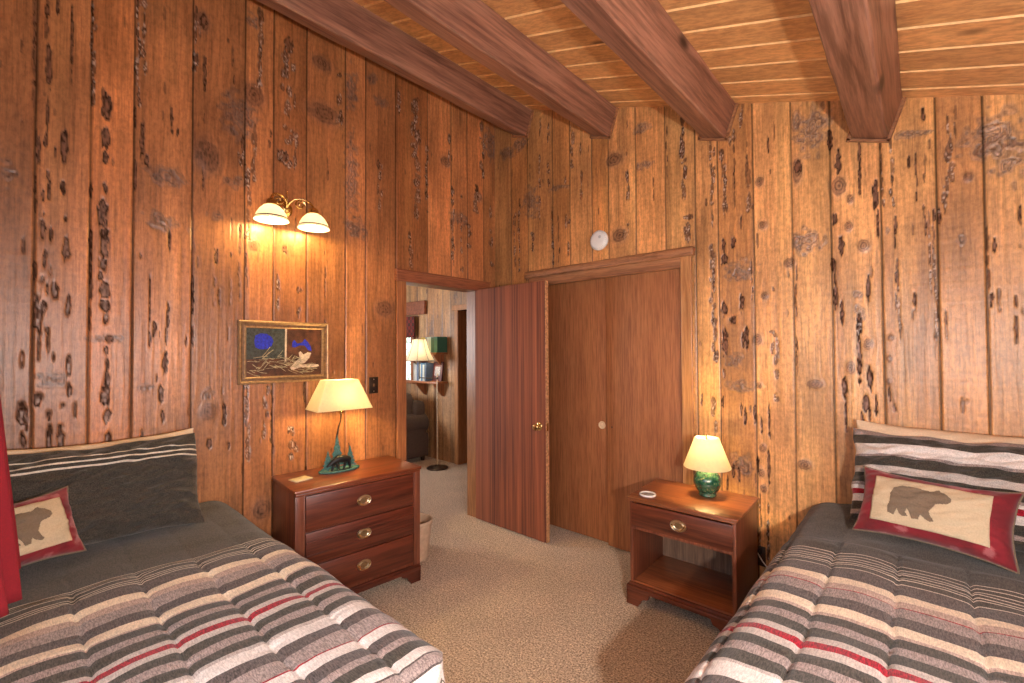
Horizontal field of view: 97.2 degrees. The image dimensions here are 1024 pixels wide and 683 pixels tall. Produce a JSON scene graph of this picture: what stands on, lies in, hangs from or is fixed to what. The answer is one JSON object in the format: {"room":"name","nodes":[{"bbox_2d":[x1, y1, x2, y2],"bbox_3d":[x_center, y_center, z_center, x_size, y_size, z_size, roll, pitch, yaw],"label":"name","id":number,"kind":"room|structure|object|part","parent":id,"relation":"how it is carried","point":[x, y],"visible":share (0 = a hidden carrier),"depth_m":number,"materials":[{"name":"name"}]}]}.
{"room":"bedroom","nodes":[
{"label":"bedroom","id":0,"kind":"room"},
{"bbox_2d":[0,0,494,536],"bbox_3d":[-1.229,-0.317,2.975,0.016,3.705,3.200,-1,-1,42],"label":"wall","id":1,"kind":"structure","parent":0,"point":[142,142],"depth_m":2.48,"materials":[{"name":"brown wood"}]},
{"bbox_2d":[237,320,328,384],"bbox_3d":[-1.379,0.065,2.758,0.026,0.370,0.525,-1,-1,42],"label":"framed picture","id":2,"kind":"object","parent":1,"relation":"attached to","point":[267,351],"visible":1,"depth_m":2.73,"materials":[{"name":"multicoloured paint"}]},
{"bbox_3d":[-1.386,0.065,2.764,0.008,0.290,0.445,-1,-1,42],"label":"picture panel","id":3,"kind":"part","parent":2,"relation":"part of","materials":[{"name":"multicoloured paper"}]},
{"bbox_2d":[253,190,329,232],"bbox_3d":[-1.321,-0.810,2.708,0.233,0.230,0.430,-1,-1,42],"label":"wall sconce","id":4,"kind":"object","parent":1,"relation":"attached to","point":[273,212],"visible":1,"depth_m":2.70,"materials":[{"name":"white glass"}]},
{"bbox_3d":[-1.385,-0.742,2.600,0.186,0.092,0.186,-1,-1,42],"label":"lamp shade","id":5,"kind":"part","parent":4,"relation":"part of","materials":[{"name":"white glass"}]},
{"bbox_3d":[-1.388,-0.842,2.680,0.041,0.074,0.164,0,-1,9],"label":"arm","id":6,"kind":"part","parent":4,"relation":"part of","materials":[{"name":"gold metal"}]},
{"bbox_3d":[-1.388,-0.817,2.769,0.052,0.104,0.104,-1,-1,42],"label":"wall plate","id":7,"kind":"part","parent":4,"relation":"part of","materials":[{"name":"gold metal"}]},
{"bbox_3d":[-1.300,-0.841,2.779,0.164,0.074,0.041,0,-1,-15],"label":"arm","id":8,"kind":"part","parent":4,"relation":"part of","materials":[{"name":"gold metal"}]},
{"bbox_3d":[-1.221,-0.740,2.781,0.186,0.092,0.186,-1,-1,42],"label":"lamp shade","id":9,"kind":"part","parent":4,"relation":"part of","materials":[{"name":"white glass"}]},
{"bbox_2d":[369,377,377,393],"bbox_3d":[-0.981,0.311,3.212,0.018,0.116,0.072,-1,-1,42],"label":"light switch","id":10,"kind":"object","parent":1,"relation":"attached to","point":[373,381],"visible":1,"depth_m":3.21,"materials":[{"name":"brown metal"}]},
{"bbox_2d":[396,281,405,460],"bbox_3d":[-0.830,0.541,3.382,0.022,2.000,0.080,-1,-1,42],"label":"trim","id":11,"kind":"structure","parent":1,"relation":"attached to","point":[400,285],"depth_m":3.38,"materials":[{"name":"brown wood"}]},
{"bbox_2d":[394,268,490,290],"bbox_3d":[-0.536,-0.493,3.717,0.044,0.088,0.985,-1,-1,42],"label":"trim","id":12,"kind":"structure","parent":1,"relation":"attached to","point":[410,276],"depth_m":3.63,"materials":[{"name":"brown wood"}]},
{"bbox_2d":[406,285,466,462],"bbox_3d":[-1.155,0.147,6.274,4.070,2.900,0.013,-1,-1,42],"label":"wall","id":13,"kind":"structure","parent":0,"point":[438,321],"depth_m":6.11,"materials":[{"name":"brown wood"}]},
{"bbox_2d":[406,317,414,383],"bbox_3d":[-1.775,0.135,6.797,1.010,0.950,0.032,-1,-1,42],"label":"window","id":14,"kind":"structure","parent":13,"relation":"in","point":[409,364],"depth_m":6.53,"materials":[{"name":"white glass"}]},
{"bbox_3d":[-1.773,0.135,6.799,0.890,0.850,0.006,-1,-1,42],"label":"pane","id":15,"kind":"part","parent":14,"relation":"part of","materials":[{"name":"white glass"}]},
{"bbox_2d":[406,316,414,337],"bbox_3d":[-1.789,-0.201,6.751,1.102,0.300,0.039,-1,-1,42],"label":"valance","id":16,"kind":"object","parent":14,"relation":"attached to","point":[410,323],"visible":0.2,"depth_m":6.45,"materials":[{"name":"red fabric"}]},
{"bbox_2d":[406,300,426,315],"bbox_3d":[-1.724,-0.466,6.756,1.400,0.190,0.047,-1,-1,42],"label":"trim","id":17,"kind":"structure","parent":13,"relation":"attached to","point":[417,307],"depth_m":6.39,"materials":[{"name":"brown wood"}]},
{"bbox_2d":[409,380,447,396],"bbox_3d":[-1.138,0.636,6.109,0.600,0.205,0.200,-1,-1,42],"label":"wall shelf","id":18,"kind":"object","parent":13,"relation":"attached to","point":[421,385],"visible":0.87,"depth_m":6.01,"materials":[{"name":"brown wood"}]},
{"bbox_2d":[413,363,416,380],"bbox_3d":[-1.292,0.416,6.266,0.030,0.240,0.160,-1,-1,42],"label":"book","id":19,"kind":"object","parent":18,"relation":"on","point":[413,363],"visible":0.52,"depth_m":6.21,"materials":[{"name":"paper"}]},
{"bbox_2d":[415,364,416,380],"bbox_3d":[-1.263,0.426,6.239,0.040,0.220,0.160,-1,-1,42],"label":"book","id":20,"kind":"object","parent":18,"relation":"on","point":[415,364],"visible":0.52,"depth_m":6.18,"materials":[{"name":"paper"}]},
{"bbox_2d":[417,362,427,380],"bbox_3d":[-1.231,0.410,6.210,0.035,0.250,0.160,-1,-1,42],"label":"book","id":21,"kind":"object","parent":18,"relation":"on","point":[417,362],"visible":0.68,"depth_m":6.15,"materials":[{"name":"paper"}]},
{"bbox_2d":[422,365,424,380],"bbox_3d":[-1.137,0.423,6.125,0.040,0.220,0.160,-1,-1,42],"label":"book","id":22,"kind":"object","parent":18,"relation":"on","point":[423,366],"visible":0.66,"depth_m":6.06,"materials":[{"name":"paper"}]},
{"bbox_2d":[425,363,433,380],"bbox_3d":[-1.104,0.412,6.096,0.035,0.240,0.160,-1,-1,42],"label":"book","id":23,"kind":"object","parent":18,"relation":"on","point":[428,366],"visible":0.75,"depth_m":6.06,"materials":[{"name":"paper"}]},
{"bbox_2d":[432,361,443,380],"bbox_3d":[-0.986,0.399,6.037,0.190,0.261,0.056,-1,-1,42],"label":"book","id":24,"kind":"object","parent":18,"relation":"on","point":[438,369],"visible":0.94,"depth_m":6.01,"materials":[{"name":"red paper"}]},
{"bbox_2d":[434,367,439,375],"bbox_3d":[-0.995,0.397,6.027,0.110,0.120,0.002,-1,-8,42],"label":"picture","id":25,"kind":"object","parent":24,"relation":"attached to","point":[436,369],"depth_m":6.03},
{"bbox_2d":[420,352,447,364],"bbox_3d":[-1.141,0.251,6.117,0.600,0.205,0.200,-1,-1,42],"label":"wall shelf","id":26,"kind":"object","parent":13,"relation":"attached to","point":[439,356],"visible":0.48,"depth_m":5.98,"materials":[{"name":"brown wood"}]},
{"bbox_2d":[431,337,433,351],"bbox_3d":[-0.990,0.045,5.995,0.060,0.200,0.165,-1,-1,42],"label":"book","id":27,"kind":"object","parent":26,"relation":"on","point":[432,338],"visible":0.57,"depth_m":5.93,"materials":[{"name":"paper"}]},
{"bbox_2d":[434,337,446,351],"bbox_3d":[-0.941,0.041,5.950,0.070,0.205,0.165,-1,-1,42],"label":"book","id":28,"kind":"object","parent":26,"relation":"on","point":[440,343],"visible":0.93,"depth_m":5.91,"materials":[{"name":"paper"}]},
{"bbox_2d":[358,456,719,682],"bbox_3d":[-0.448,1.604,4.163,7.900,0.100,6.350,-1,-1,42],"label":"floor","id":29,"kind":"structure","parent":0,"point":[499,604],"depth_m":2.57,"materials":[{"name":"beige carpet"}]},
{"bbox_2d":[271,455,420,593],"bbox_3d":[-1.007,1.168,2.797,0.771,0.728,0.441,1,-1,-43],"label":"dresser","id":30,"kind":"object","parent":29,"relation":"on","point":[361,525],"visible":0.94,"depth_m":2.65,"materials":[{"name":"brown wood"}]},
{"bbox_2d":[288,476,312,482],"bbox_3d":[-1.225,0.798,2.620,0.080,0.006,0.104,-1,-1,32],"label":"note card","id":31,"kind":"object","parent":30,"relation":"on","point":[302,478],"visible":1,"depth_m":2.60,"materials":[{"name":"beige paper"}]},
{"bbox_2d":[305,378,372,473],"bbox_3d":[-1.077,0.521,2.820,0.344,0.566,0.220,1,-1,-42],"label":"table lamp","id":32,"kind":"object","parent":30,"relation":"on","point":[330,395],"visible":1,"depth_m":2.77,"materials":[{"name":"fabric"}]},
{"bbox_3d":[-1.078,0.328,2.824,0.344,0.180,0.220,1,-1,-42],"label":"lamp shade","id":33,"kind":"part","parent":32,"relation":"part of","materials":[{"name":"beige fabric"}]},
{"bbox_3d":[-1.065,0.619,2.852,0.086,0.351,0.042,1,-1,-42],"label":"stem","id":34,"kind":"part","parent":32,"relation":"part of","materials":[{"name":"brown metal"}]},
{"bbox_3d":[-0.875,0.935,2.659,0.655,0.193,0.022,1,-1,-43],"label":"drawer","id":35,"kind":"part","parent":30,"relation":"part of","materials":[{"name":"brown wood"}]},
{"bbox_3d":[-0.872,1.127,2.653,0.655,0.177,0.028,1,-1,-43],"label":"drawer","id":36,"kind":"part","parent":30,"relation":"part of","materials":[{"name":"brown wood"}]},
{"bbox_3d":[-0.867,0.931,2.649,0.088,0.062,0.004,1,-1,-43],"label":"handle","id":37,"kind":"part","parent":30,"relation":"part of","materials":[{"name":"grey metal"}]},
{"bbox_3d":[-0.865,1.123,2.646,0.088,0.062,0.004,1,-1,-43],"label":"handle","id":38,"kind":"part","parent":30,"relation":"part of","materials":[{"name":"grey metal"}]},
{"bbox_3d":[-0.864,1.306,2.642,0.088,0.062,0.004,1,-1,-43],"label":"handle","id":39,"kind":"part","parent":30,"relation":"part of","materials":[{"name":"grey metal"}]},
{"bbox_3d":[-0.873,1.310,2.652,0.655,0.176,0.022,1,-1,-43],"label":"drawer","id":40,"kind":"part","parent":30,"relation":"part of","materials":[{"name":"brown wood"}]},
{"bbox_3d":[-1.008,1.444,2.795,0.765,0.040,0.424,1,-1,-43],"label":"moulding","id":41,"kind":"part","parent":30,"relation":"part of","materials":[{"name":"brown wood"}]},
{"bbox_2d":[406,393,428,459],"bbox_3d":[-2.124,1.149,6.389,1.952,0.911,0.920,-1,-1,42],"label":"sofa","id":42,"kind":"object","parent":29,"relation":"on","point":[417,421],"visible":0.15,"depth_m":5.97,"materials":[{"name":"brown fabric"}]},
{"bbox_2d":[406,393,412,414],"bbox_3d":[-1.652,0.900,6.223,0.788,0.423,0.276,-1,-1,42],"label":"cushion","id":43,"kind":"object","parent":42,"relation":"on","point":[409,399],"depth_m":5.98,"materials":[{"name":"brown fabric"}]},
{"bbox_3d":[-1.502,1.236,5.811,0.257,0.558,0.895,-1,-1,42],"label":"arm","id":44,"kind":"part","parent":42,"relation":"part of","materials":[{"name":"brown fabric"}]},
{"bbox_3d":[-1.911,1.060,6.670,1.862,0.512,0.220,-1,-1,42],"label":"backrest","id":45,"kind":"part","parent":42,"relation":"part of","materials":[{"name":"brown fabric"}]},
{"bbox_2d":[420,513,432,561],"bbox_3d":[-0.691,1.403,3.227,0.246,0.270,0.246,-1,-1,42],"label":"wastebasket","id":46,"kind":"object","parent":29,"relation":"on","point":[425,519],"visible":0.39,"depth_m":3.17,"materials":[{"name":"beige plastic"}]},
{"bbox_2d":[406,339,447,470],"bbox_3d":[-1.102,0.776,5.769,0.664,1.623,0.398,-1,-1,42],"label":"floor lamp","id":47,"kind":"object","parent":29,"relation":"on","point":[419,350],"visible":0.98,"depth_m":5.74,"materials":[{"name":"brown metal"}]},
{"bbox_3d":[-1.204,0.110,5.870,0.390,0.280,0.390,-1,-1,42],"label":"lamp shade","id":48,"kind":"part","parent":47,"relation":"part of","materials":[{"name":"beige fabric"}]},
{"bbox_2d":[626,479,758,631],"bbox_3d":[1.044,1.207,2.609,0.611,0.620,0.463,-1,-1,41],"label":"nightstand","id":49,"kind":"object","parent":29,"relation":"on","point":[690,551],"visible":0.85,"depth_m":2.54,"materials":[{"name":"brown wood"}]},
{"bbox_2d":[639,491,655,496],"bbox_3d":[0.795,0.894,2.647,0.096,0.010,0.096,-1,-1,42],"label":"coaster","id":50,"kind":"object","parent":49,"relation":"on","point":[642,493],"visible":1,"depth_m":2.64,"materials":[{"name":"white ceramic"}]},
{"bbox_3d":[0.900,1.000,2.447,0.090,0.064,0.005,-1,-1,41],"label":"handle","id":51,"kind":"part","parent":49,"relation":"part of","materials":[{"name":"gold metal"}]},
{"bbox_3d":[1.046,1.414,2.606,0.611,0.042,0.460,-1,-1,41],"label":"moulding","id":52,"kind":"part","parent":49,"relation":"part of","materials":[{"name":"brown wood"}]},
{"bbox_3d":[0.908,1.000,2.457,0.551,0.135,0.020,-1,-1,41],"label":"drawer","id":53,"kind":"part","parent":49,"relation":"part of","materials":[{"name":"brown wood"}]},
{"bbox_2d":[634,555,732,615],"bbox_3d":[1.049,1.391,2.610,0.535,0.016,0.420,-1,-1,41],"label":"shelf","id":54,"kind":"object","parent":49,"relation":"attached to","point":[706,588],"depth_m":2.59,"materials":[{"name":"brown wood"}]},
{"bbox_3d":[1.188,1.174,2.776,0.535,0.490,0.008,-1,-1,41],"label":"panel","id":55,"kind":"part","parent":49,"relation":"part of","materials":[{"name":"brown wood"}]},
{"bbox_2d":[683,434,731,497],"bbox_3d":[1.139,0.720,2.636,0.258,0.355,0.258,-1,-1,42],"label":"table lamp","id":56,"kind":"object","parent":49,"relation":"on","point":[706,455],"visible":1,"depth_m":2.57,"materials":[{"name":"beige fabric"}]},
{"bbox_3d":[1.138,0.646,2.638,0.258,0.171,0.258,-1,-1,42],"label":"lamp shade","id":57,"kind":"part","parent":56,"relation":"part of","materials":[{"name":"beige fabric"}]},
{"bbox_3d":[-1.158,1.201,1.490,1.920,0.615,0.910,-1,-1,42],"label":"bed","id":58,"kind":"object","parent":29,"relation":"on","visible":0},
{"bbox_2d":[0,501,444,682],"bbox_3d":[-1.154,1.073,1.487,1.993,0.498,1.056,-1,-1,42],"label":"comforter","id":59,"kind":"object","parent":58,"relation":"on","point":[217,599],"visible":0.87,"depth_m":1.35,"materials":[{"name":"multicoloured fabric"}]},
{"bbox_2d":[14,486,85,566],"bbox_3d":[-1.758,0.684,1.571,0.176,0.240,0.405,-1,-1,17],"label":"throw pillow","id":60,"kind":"object","parent":59,"relation":"on","point":[46,528],"visible":0.76,"depth_m":1.63,"materials":[{"name":"fabric"}]},
{"bbox_3d":[-1.710,0.657,1.555,0.039,0.172,0.291,-28,-9,16],"label":"panel","id":61,"kind":"part","parent":60,"relation":"part of","materials":[{"name":"fabric"}]},
{"bbox_2d":[7,428,192,454],"bbox_3d":[-1.844,0.645,2.035,0.707,0.409,0.187,1,-1,-42],"label":"pillow","id":62,"kind":"object","parent":59,"relation":"on","point":[187,431],"visible":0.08,"depth_m":2.03,"materials":[{"name":"beige fabric"}]},
{"bbox_2d":[8,433,203,544],"bbox_3d":[-1.785,0.648,1.927,0.328,0.422,0.767,-1,-1,41],"label":"pillow","id":63,"kind":"object","parent":59,"relation":"on","point":[123,489],"visible":0.79,"depth_m":1.92,"materials":[{"name":"grey fabric"}]},
{"bbox_3d":[1.341,1.186,1.416,0.910,0.615,1.920,-1,-1,42],"label":"bed","id":64,"kind":"object","parent":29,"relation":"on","visible":0},
{"bbox_2d":[684,502,1023,682],"bbox_3d":[1.337,1.059,1.415,1.054,0.498,1.991,-1,-1,42],"label":"comforter","id":65,"kind":"object","parent":64,"relation":"on","point":[837,603],"visible":0.84,"depth_m":1.35,"materials":[{"name":"multicoloured fabric"}]},
{"bbox_2d":[849,428,1023,552],"bbox_3d":[1.947,0.629,1.908,0.829,0.417,0.334,-1,-1,42],"label":"pillow","id":66,"kind":"object","parent":65,"relation":"on","point":[986,466],"visible":0.49,"depth_m":1.92,"materials":[{"name":"multicoloured fabric"}]},
{"bbox_2d":[852,466,1023,573],"bbox_3d":[1.684,0.688,1.814,0.215,0.258,0.489,0,-1,-36],"label":"throw pillow","id":67,"kind":"object","parent":65,"relation":"on","point":[976,523],"visible":1,"depth_m":1.73,"materials":[{"name":"fabric"}]},
{"bbox_3d":[1.634,0.651,1.780,0.041,0.190,0.353,35,-21,-29],"label":"panel","id":68,"kind":"part","parent":67,"relation":"part of","materials":[{"name":"fabric"}]},
{"bbox_2d":[856,420,1023,444],"bbox_3d":[2.028,0.608,2.003,0.799,0.434,0.179,-1,-1,43],"label":"pillow","id":69,"kind":"object","parent":65,"relation":"on","point":[963,437],"visible":0.13,"depth_m":2.07,"materials":[{"name":"beige fabric"}]},
{"bbox_2d":[353,0,1023,110],"bbox_3d":[0.045,-1.591,1.730,3.862,1.323,3.534,-1,-1,42],"label":"ceiling","id":70,"kind":"structure","parent":0,"point":[759,51],"depth_m":2.10,"materials":[{"name":"brown wood"}]},
{"bbox_2d":[256,0,531,134],"bbox_3d":[-0.970,-1.925,2.764,0.213,0.249,3.200,-1,-1,42],"label":"ceiling beam","id":71,"kind":"structure","parent":70,"relation":"attached to","point":[347,23],"depth_m":2.97,"materials":[{"name":"brown wood"}]},
{"bbox_2d":[384,0,615,135],"bbox_3d":[-0.371,-1.670,2.220,0.212,0.247,3.200,-1,-1,42],"label":"ceiling beam","id":72,"kind":"structure","parent":70,"relation":"attached to","point":[472,27],"depth_m":2.56,"materials":[{"name":"brown wood"}]},
{"bbox_2d":[561,0,735,137],"bbox_3d":[0.236,-1.409,1.668,0.211,0.248,3.200,-1,-1,42],"label":"ceiling beam","id":73,"kind":"structure","parent":70,"relation":"attached to","point":[641,33],"depth_m":2.13,"materials":[{"name":"brown wood"}]},
{"bbox_2d":[808,0,902,138],"bbox_3d":[0.811,-1.165,1.146,0.209,0.241,3.200,-1,-1,42],"label":"ceiling beam","id":74,"kind":"structure","parent":70,"relation":"attached to","point":[859,38],"depth_m":1.73,"materials":[{"name":"brown wood"}]},
{"bbox_2d":[494,94,1023,578],"bbox_3d":[1.168,-0.325,2.971,3.560,3.695,0.016,-1,-1,42],"label":"wall","id":75,"kind":"structure","parent":0,"point":[837,283],"depth_m":2.52,"materials":[{"name":"brown wood"}]},
{"bbox_2d":[512,110,533,137],"bbox_3d":[0.093,-1.901,3.951,0.248,0.272,0.020,-1,-1,42],"label":"trim","id":76,"kind":"structure","parent":75,"relation":"attached to","point":[532,111],"depth_m":3.90,"materials":[{"name":"brown wood"}]},
{"bbox_2d":[548,278,607,541],"bbox_3d":[0.515,0.518,3.634,0.655,2.018,0.038,-1,-1,42],"label":"door","id":77,"kind":"structure","parent":75,"relation":"in","point":[577,339],"depth_m":3.60,"materials":[{"name":"brown wood"}]},
{"bbox_3d":[0.688,0.640,3.456,0.060,0.060,0.008,-1,-1,42],"label":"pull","id":78,"kind":"part","parent":77,"relation":"part of","materials":[{"name":"gold metal"}]},
{"bbox_2d":[590,230,607,250],"bbox_3d":[0.653,-0.764,3.408,0.150,0.150,0.040,-1,-1,42],"label":"smoke detector","id":79,"kind":"object","parent":75,"relation":"attached to","point":[598,241],"visible":1,"depth_m":3.39,"materials":[{"name":"white plastic"}]},
{"bbox_2d":[589,107,618,138],"bbox_3d":[0.693,-1.645,3.406,0.248,0.269,0.020,-1,-1,42],"label":"trim","id":80,"kind":"structure","parent":75,"relation":"attached to","point":[617,108],"depth_m":3.36,"materials":[{"name":"brown wood"}]},
{"bbox_2d":[524,246,694,284],"bbox_3d":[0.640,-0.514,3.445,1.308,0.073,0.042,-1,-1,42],"label":"trim","id":81,"kind":"structure","parent":75,"relation":"attached to","point":[673,263],"depth_m":3.32,"materials":[{"name":"brown wood"}]},
{"bbox_2d":[606,269,682,551],"bbox_3d":[0.938,0.508,3.207,0.579,2.018,0.032,-1,-1,42],"label":"door","id":82,"kind":"structure","parent":75,"relation":"in","point":[644,367],"depth_m":3.21,"materials":[{"name":"brown wood"}]},
{"bbox_2d":[680,256,694,484],"bbox_3d":[0.670,0.476,3.400,1.380,2.115,0.032,-1,-1,42],"label":"trim","id":83,"kind":"structure","parent":75,"relation":"attached to","point":[686,261],"depth_m":2.95,"materials":[{"name":"brown wood"}]},
{"bbox_2d":[698,103,738,140],"bbox_3d":[1.300,-1.384,2.855,0.248,0.269,0.020,-1,-1,42],"label":"trim","id":84,"kind":"structure","parent":75,"relation":"attached to","point":[700,138],"depth_m":2.81,"materials":[{"name":"brown wood"}]},
{"bbox_2d":[758,546,765,566],"bbox_3d":[1.452,1.266,2.661,0.072,0.116,0.035,-1,-1,42],"label":"wall outlet","id":85,"kind":"object","parent":75,"relation":"attached to","point":[761,550],"visible":0.59,"depth_m":2.65,"materials":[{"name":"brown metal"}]},
{"bbox_2d":[846,97,905,142],"bbox_3d":[1.875,-1.141,2.333,0.246,0.263,0.020,-1,-1,42],"label":"trim","id":86,"kind":"structure","parent":75,"relation":"attached to","point":[849,137],"depth_m":2.30,"materials":[{"name":"brown wood"}]},
{"bbox_3d":[-1.014,-0.309,3.320,0.123,3.700,4.200,-1,-1,42],"label":"wall partition","id":87,"kind":"structure","parent":0,"visible":0},
{"bbox_2d":[406,282,475,517],"bbox_3d":[-0.608,0.541,3.740,0.134,2.012,0.784,-1,-1,42],"label":"trim","id":88,"kind":"structure","parent":87,"relation":"attached to","point":[471,423],"depth_m":4.02,"materials":[{"name":"brown wood"}]},
{"bbox_2d":[475,280,549,542],"bbox_3d":[-0.023,0.536,3.705,0.792,1.991,0.152,-1,-1,42],"label":"door","id":89,"kind":"structure","parent":87,"relation":"in","point":[512,363],"depth_m":3.65,"materials":[{"name":"brown wood"}]},
{"bbox_3d":[0.233,0.652,3.472,0.102,0.064,0.152,-1,-1,42],"label":"knob","id":90,"kind":"part","parent":89,"relation":"part of","materials":[{"name":"gold metal"}]},
{"bbox_3d":[-1.022,-0.381,0.540,3.835,3.740,0.140,-1,-1,42],"label":"wall","id":91,"kind":"structure","parent":0,"visible":0},
{"bbox_3d":[-0.866,-0.730,0.592,2.700,0.040,0.140,-1,-1,42],"label":"curtain rod","id":92,"kind":"object","parent":91,"relation":"attached to","visible":0},
{"bbox_2d":[0,396,22,617],"bbox_3d":[-1.525,-0.008,1.292,0.440,1.461,0.181,-1,-1,42],"label":"curtain","id":93,"kind":"object","parent":92,"relation":"hanging from","point":[10,562],"visible":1,"depth_m":1.24,"materials":[{"name":"red fabric"}]},
{"bbox_3d":[0.247,0.142,6.433,0.980,2.900,2.080,-1,-1,42],"label":"wall","id":94,"kind":"structure","parent":0,"visible":0},
{"bbox_2d":[452,304,466,464],"bbox_3d":[-0.397,0.551,5.657,0.890,2.060,0.165,-1,-1,42],"label":"trim","id":95,"kind":"structure","parent":94,"relation":"attached to","point":[460,317],"depth_m":5.87,"materials":[{"name":"brown wood"}]}
]}

